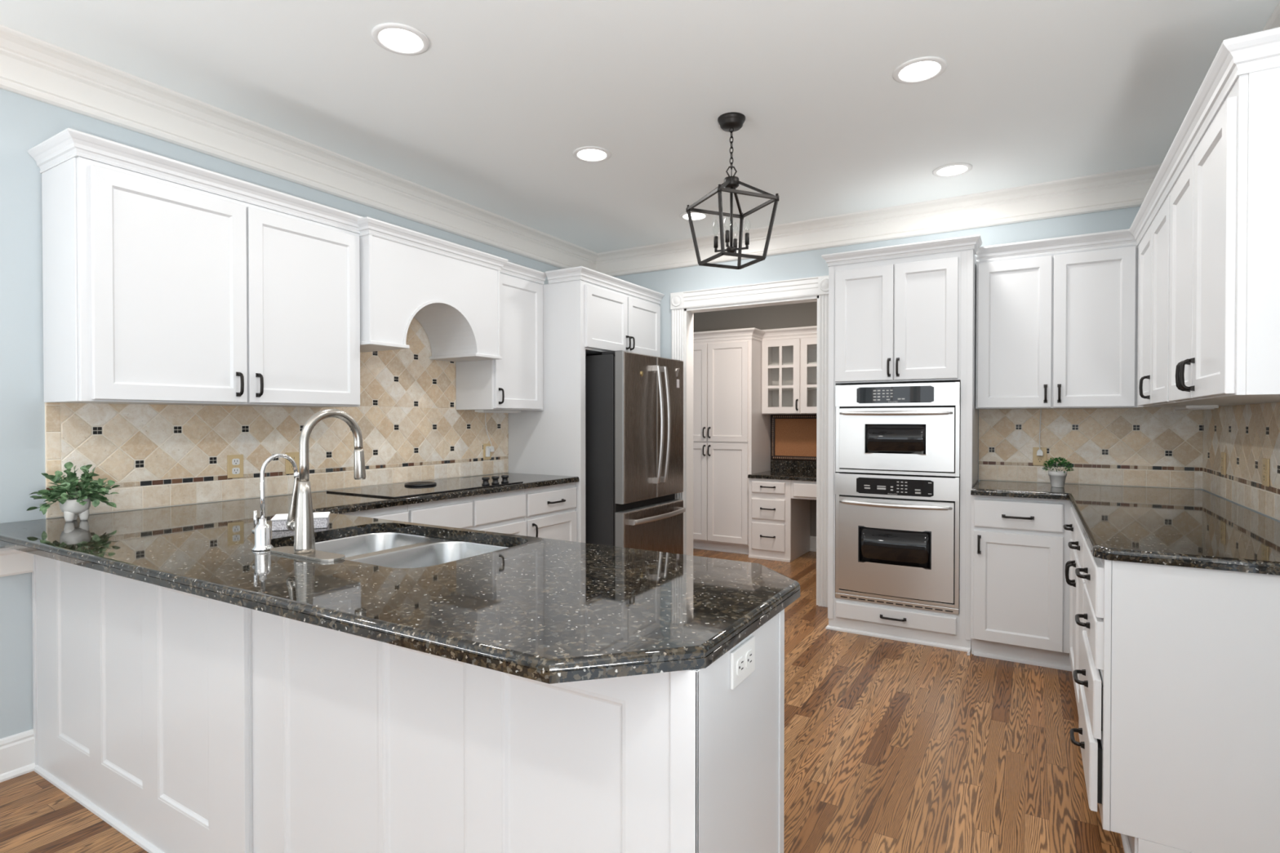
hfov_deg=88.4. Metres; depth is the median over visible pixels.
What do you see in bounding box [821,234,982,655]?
tall cabinet
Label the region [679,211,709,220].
recessed light
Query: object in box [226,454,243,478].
electrical outlet
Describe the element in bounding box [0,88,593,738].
wall
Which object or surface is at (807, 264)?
wall
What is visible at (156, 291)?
upper cabinet
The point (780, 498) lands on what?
desk
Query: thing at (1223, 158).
upper cabinet
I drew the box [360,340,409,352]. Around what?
shelf
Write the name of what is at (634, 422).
refrigerator
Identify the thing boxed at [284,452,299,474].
electrical outlet
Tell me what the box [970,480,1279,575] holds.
countertop
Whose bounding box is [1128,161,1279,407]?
upper cabinet
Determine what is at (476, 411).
light
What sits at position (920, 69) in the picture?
recessed light
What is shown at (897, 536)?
wall oven
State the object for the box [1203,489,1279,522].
wall
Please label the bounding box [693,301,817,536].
wall
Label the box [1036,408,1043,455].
power cord
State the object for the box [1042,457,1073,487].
potted plant
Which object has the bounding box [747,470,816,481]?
countertop
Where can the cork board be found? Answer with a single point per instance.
(793, 437)
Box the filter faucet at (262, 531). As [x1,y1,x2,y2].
[251,453,299,551]
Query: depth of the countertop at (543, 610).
1.45 m
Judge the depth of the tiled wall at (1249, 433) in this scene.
2.78 m
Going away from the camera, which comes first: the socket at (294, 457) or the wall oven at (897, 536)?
the socket at (294, 457)
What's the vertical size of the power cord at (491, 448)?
0.276 m
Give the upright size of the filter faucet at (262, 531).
0.268 m
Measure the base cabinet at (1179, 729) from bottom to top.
0.880 m
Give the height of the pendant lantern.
0.647 m
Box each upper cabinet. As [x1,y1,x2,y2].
[27,128,363,407]
[455,261,546,410]
[761,325,817,414]
[975,228,1137,409]
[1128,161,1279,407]
[1163,26,1279,402]
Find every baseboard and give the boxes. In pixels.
[0,728,36,782]
[809,536,816,551]
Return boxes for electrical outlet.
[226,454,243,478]
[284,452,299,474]
[483,443,491,459]
[730,635,755,689]
[1032,447,1046,465]
[1221,452,1226,475]
[1262,457,1269,486]
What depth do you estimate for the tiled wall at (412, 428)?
3.19 m
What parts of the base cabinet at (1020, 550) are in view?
handle, handle, door, drawer, shoe molding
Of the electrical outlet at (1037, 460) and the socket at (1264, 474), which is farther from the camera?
the electrical outlet at (1037, 460)
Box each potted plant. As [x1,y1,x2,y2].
[26,462,119,521]
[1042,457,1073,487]
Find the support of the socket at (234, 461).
attached to the electrical outlet at (234, 462)
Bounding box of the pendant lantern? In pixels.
[685,111,778,269]
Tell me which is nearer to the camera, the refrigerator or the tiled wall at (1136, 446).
the tiled wall at (1136, 446)
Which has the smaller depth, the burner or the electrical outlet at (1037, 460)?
the burner
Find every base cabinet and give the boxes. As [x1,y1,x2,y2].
[31,532,784,852]
[338,504,408,522]
[407,488,526,536]
[524,482,576,542]
[970,494,1071,671]
[1062,506,1131,852]
[1070,538,1279,852]
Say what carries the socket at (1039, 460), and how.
attached to the electrical outlet at (1037, 460)
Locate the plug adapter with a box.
[485,447,489,457]
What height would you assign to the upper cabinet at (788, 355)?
0.817 m
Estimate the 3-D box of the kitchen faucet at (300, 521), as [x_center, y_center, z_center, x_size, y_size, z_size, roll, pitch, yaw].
[-0.864,0.149,1.848,0.282,0.397,0.221,0,1,31]
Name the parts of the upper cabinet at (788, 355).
door, crown molding, door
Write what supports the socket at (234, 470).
attached to the electrical outlet at (234, 462)
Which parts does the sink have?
bowl, bowl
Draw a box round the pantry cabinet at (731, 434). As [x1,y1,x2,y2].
[693,327,770,554]
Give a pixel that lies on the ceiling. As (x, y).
(492, 117)
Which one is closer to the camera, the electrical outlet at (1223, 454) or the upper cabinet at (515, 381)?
the electrical outlet at (1223, 454)
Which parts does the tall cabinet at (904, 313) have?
door, handle, handle, drawer, handle, shoe molding, crown molding, door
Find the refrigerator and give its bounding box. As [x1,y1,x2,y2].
[585,350,685,554]
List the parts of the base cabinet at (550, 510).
handle, drawer, door, handle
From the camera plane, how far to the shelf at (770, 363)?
6.38 m
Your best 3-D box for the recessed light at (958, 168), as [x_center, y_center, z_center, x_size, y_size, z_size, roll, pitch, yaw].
[1.695,-1.391,3.574,0.196,0.008,0.196,0,1,31]
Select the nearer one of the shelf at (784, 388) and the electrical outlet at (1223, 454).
the electrical outlet at (1223, 454)
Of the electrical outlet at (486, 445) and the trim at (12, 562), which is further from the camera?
the electrical outlet at (486, 445)
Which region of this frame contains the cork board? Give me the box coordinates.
[770,413,816,461]
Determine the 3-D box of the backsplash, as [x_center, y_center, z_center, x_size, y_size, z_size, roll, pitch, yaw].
[1.953,0.392,6.266,1.473,0.104,0.020,0,1,31]
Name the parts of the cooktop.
knob, knob, knob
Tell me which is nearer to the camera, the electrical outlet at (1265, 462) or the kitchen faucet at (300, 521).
the kitchen faucet at (300, 521)
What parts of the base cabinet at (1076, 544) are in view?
handle, handle, handle, drawer, door, handle, drawer, door, shoe molding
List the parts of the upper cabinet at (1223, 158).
door, handle, handle, door, crown molding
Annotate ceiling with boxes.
[0,0,1279,253]
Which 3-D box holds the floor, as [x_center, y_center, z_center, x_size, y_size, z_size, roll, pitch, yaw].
[-0.163,1.290,2.054,4.523,0.060,9.840,0,1,31]
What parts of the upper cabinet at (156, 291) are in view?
door, crown molding, handle, handle, door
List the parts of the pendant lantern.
candle arm, candle arm, chain, rod, cage frame, candle arm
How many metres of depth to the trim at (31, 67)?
3.67 m
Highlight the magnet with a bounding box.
[676,379,679,387]
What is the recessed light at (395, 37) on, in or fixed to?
in the ceiling
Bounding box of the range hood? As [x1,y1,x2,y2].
[357,216,508,362]
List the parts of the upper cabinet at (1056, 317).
door, handle, crown molding, handle, door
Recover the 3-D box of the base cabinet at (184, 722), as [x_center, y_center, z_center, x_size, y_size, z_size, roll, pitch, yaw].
[-0.908,0.820,2.000,2.691,0.880,0.660,0,1,31]
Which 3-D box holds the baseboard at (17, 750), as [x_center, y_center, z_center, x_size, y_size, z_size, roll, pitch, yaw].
[-3.239,1.200,0.711,0.026,0.145,3.975,0,1,31]
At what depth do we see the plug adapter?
4.38 m
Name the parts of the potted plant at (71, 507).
stem, pot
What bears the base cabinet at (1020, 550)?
on the floor
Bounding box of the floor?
[0,548,1124,852]
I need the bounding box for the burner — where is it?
[404,481,436,486]
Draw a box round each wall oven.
[835,382,960,476]
[835,472,959,614]
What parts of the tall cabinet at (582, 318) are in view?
panel, crown molding, door, handle, handle, door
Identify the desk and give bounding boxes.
[747,459,816,562]
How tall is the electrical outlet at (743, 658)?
0.066 m
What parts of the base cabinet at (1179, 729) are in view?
handle, handle, handle, handle, drawer, drawer, drawer, drawer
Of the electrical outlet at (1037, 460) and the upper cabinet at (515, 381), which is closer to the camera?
the electrical outlet at (1037, 460)
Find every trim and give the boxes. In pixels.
[0,0,1279,276]
[0,546,33,577]
[670,275,828,607]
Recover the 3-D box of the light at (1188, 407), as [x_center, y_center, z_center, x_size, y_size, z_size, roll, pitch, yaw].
[2.526,-0.085,3.001,0.110,0.018,0.350,0,1,31]
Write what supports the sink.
in the countertop at (543, 610)
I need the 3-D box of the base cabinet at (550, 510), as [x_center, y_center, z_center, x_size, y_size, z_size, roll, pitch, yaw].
[-0.774,0.799,4.223,0.637,0.880,0.495,0,1,31]
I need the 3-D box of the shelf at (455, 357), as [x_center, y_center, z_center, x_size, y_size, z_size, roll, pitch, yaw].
[-1.052,-0.414,3.972,0.387,0.018,0.217,0,1,31]
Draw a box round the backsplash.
[770,459,816,471]
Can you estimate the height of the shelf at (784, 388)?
0.014 m
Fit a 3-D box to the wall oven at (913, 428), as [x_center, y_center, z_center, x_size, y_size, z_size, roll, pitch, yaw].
[1.571,0.013,3.974,0.680,0.526,0.524,0,1,31]
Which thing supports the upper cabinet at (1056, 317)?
attached to the wall at (807, 264)
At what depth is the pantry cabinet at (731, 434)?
6.34 m
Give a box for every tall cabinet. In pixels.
[508,266,664,542]
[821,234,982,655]
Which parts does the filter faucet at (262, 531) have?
lever, spout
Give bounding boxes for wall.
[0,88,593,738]
[44,317,508,518]
[595,206,1203,490]
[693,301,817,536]
[978,407,1203,488]
[1202,402,1279,520]
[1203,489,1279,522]
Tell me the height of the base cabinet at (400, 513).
0.880 m
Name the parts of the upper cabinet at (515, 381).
handle, door, crown molding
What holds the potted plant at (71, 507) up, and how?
on the countertop at (543, 610)
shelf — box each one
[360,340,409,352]
[429,353,502,362]
[768,362,817,365]
[768,386,817,391]
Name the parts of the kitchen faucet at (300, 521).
lever, deck plate, spout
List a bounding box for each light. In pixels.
[371,22,429,55]
[475,409,520,413]
[572,146,611,162]
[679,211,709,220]
[892,56,946,84]
[932,162,972,177]
[1171,404,1218,410]
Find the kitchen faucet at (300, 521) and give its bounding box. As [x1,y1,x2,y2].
[270,408,365,562]
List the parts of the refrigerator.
door, freezer drawer, handle, handle, handle, door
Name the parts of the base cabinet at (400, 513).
drawer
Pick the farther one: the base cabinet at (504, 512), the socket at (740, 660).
the base cabinet at (504, 512)
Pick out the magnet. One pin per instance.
(677, 380)
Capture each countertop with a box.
[0,472,799,684]
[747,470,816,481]
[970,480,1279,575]
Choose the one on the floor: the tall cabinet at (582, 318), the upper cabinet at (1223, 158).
the tall cabinet at (582, 318)
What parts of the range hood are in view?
crown molding, arch trim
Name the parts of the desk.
handle, handle, handle, drawer, drawer, drawer, drawer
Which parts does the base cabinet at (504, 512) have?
drawer, drawer, door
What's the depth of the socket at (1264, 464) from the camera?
2.52 m
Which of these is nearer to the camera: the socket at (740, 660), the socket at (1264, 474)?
the socket at (740, 660)
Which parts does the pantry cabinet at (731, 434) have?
door, door, shoe molding, door, door, crown molding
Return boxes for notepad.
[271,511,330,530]
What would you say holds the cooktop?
in the countertop at (543, 610)
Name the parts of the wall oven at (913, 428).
display glass, handle, door, control panel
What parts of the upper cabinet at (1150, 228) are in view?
handle, door, crown molding, door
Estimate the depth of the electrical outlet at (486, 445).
4.39 m
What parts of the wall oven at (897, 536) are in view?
display glass, handle, door, control panel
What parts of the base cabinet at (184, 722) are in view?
shoe molding, panel, kitchen panel, panel, panel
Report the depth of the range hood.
3.52 m
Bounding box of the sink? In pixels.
[315,532,510,568]
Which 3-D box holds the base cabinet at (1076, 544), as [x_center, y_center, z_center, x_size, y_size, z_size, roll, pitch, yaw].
[1.990,0.816,2.466,0.652,0.880,1.648,0,1,31]
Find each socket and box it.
[231,458,239,465]
[231,467,239,474]
[289,455,296,461]
[736,656,744,675]
[745,649,753,668]
[1036,457,1043,462]
[1262,462,1266,471]
[1262,473,1266,481]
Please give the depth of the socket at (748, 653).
1.23 m
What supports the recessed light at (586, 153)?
in the ceiling
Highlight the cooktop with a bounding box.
[326,475,523,498]
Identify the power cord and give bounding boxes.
[484,413,493,452]
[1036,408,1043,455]

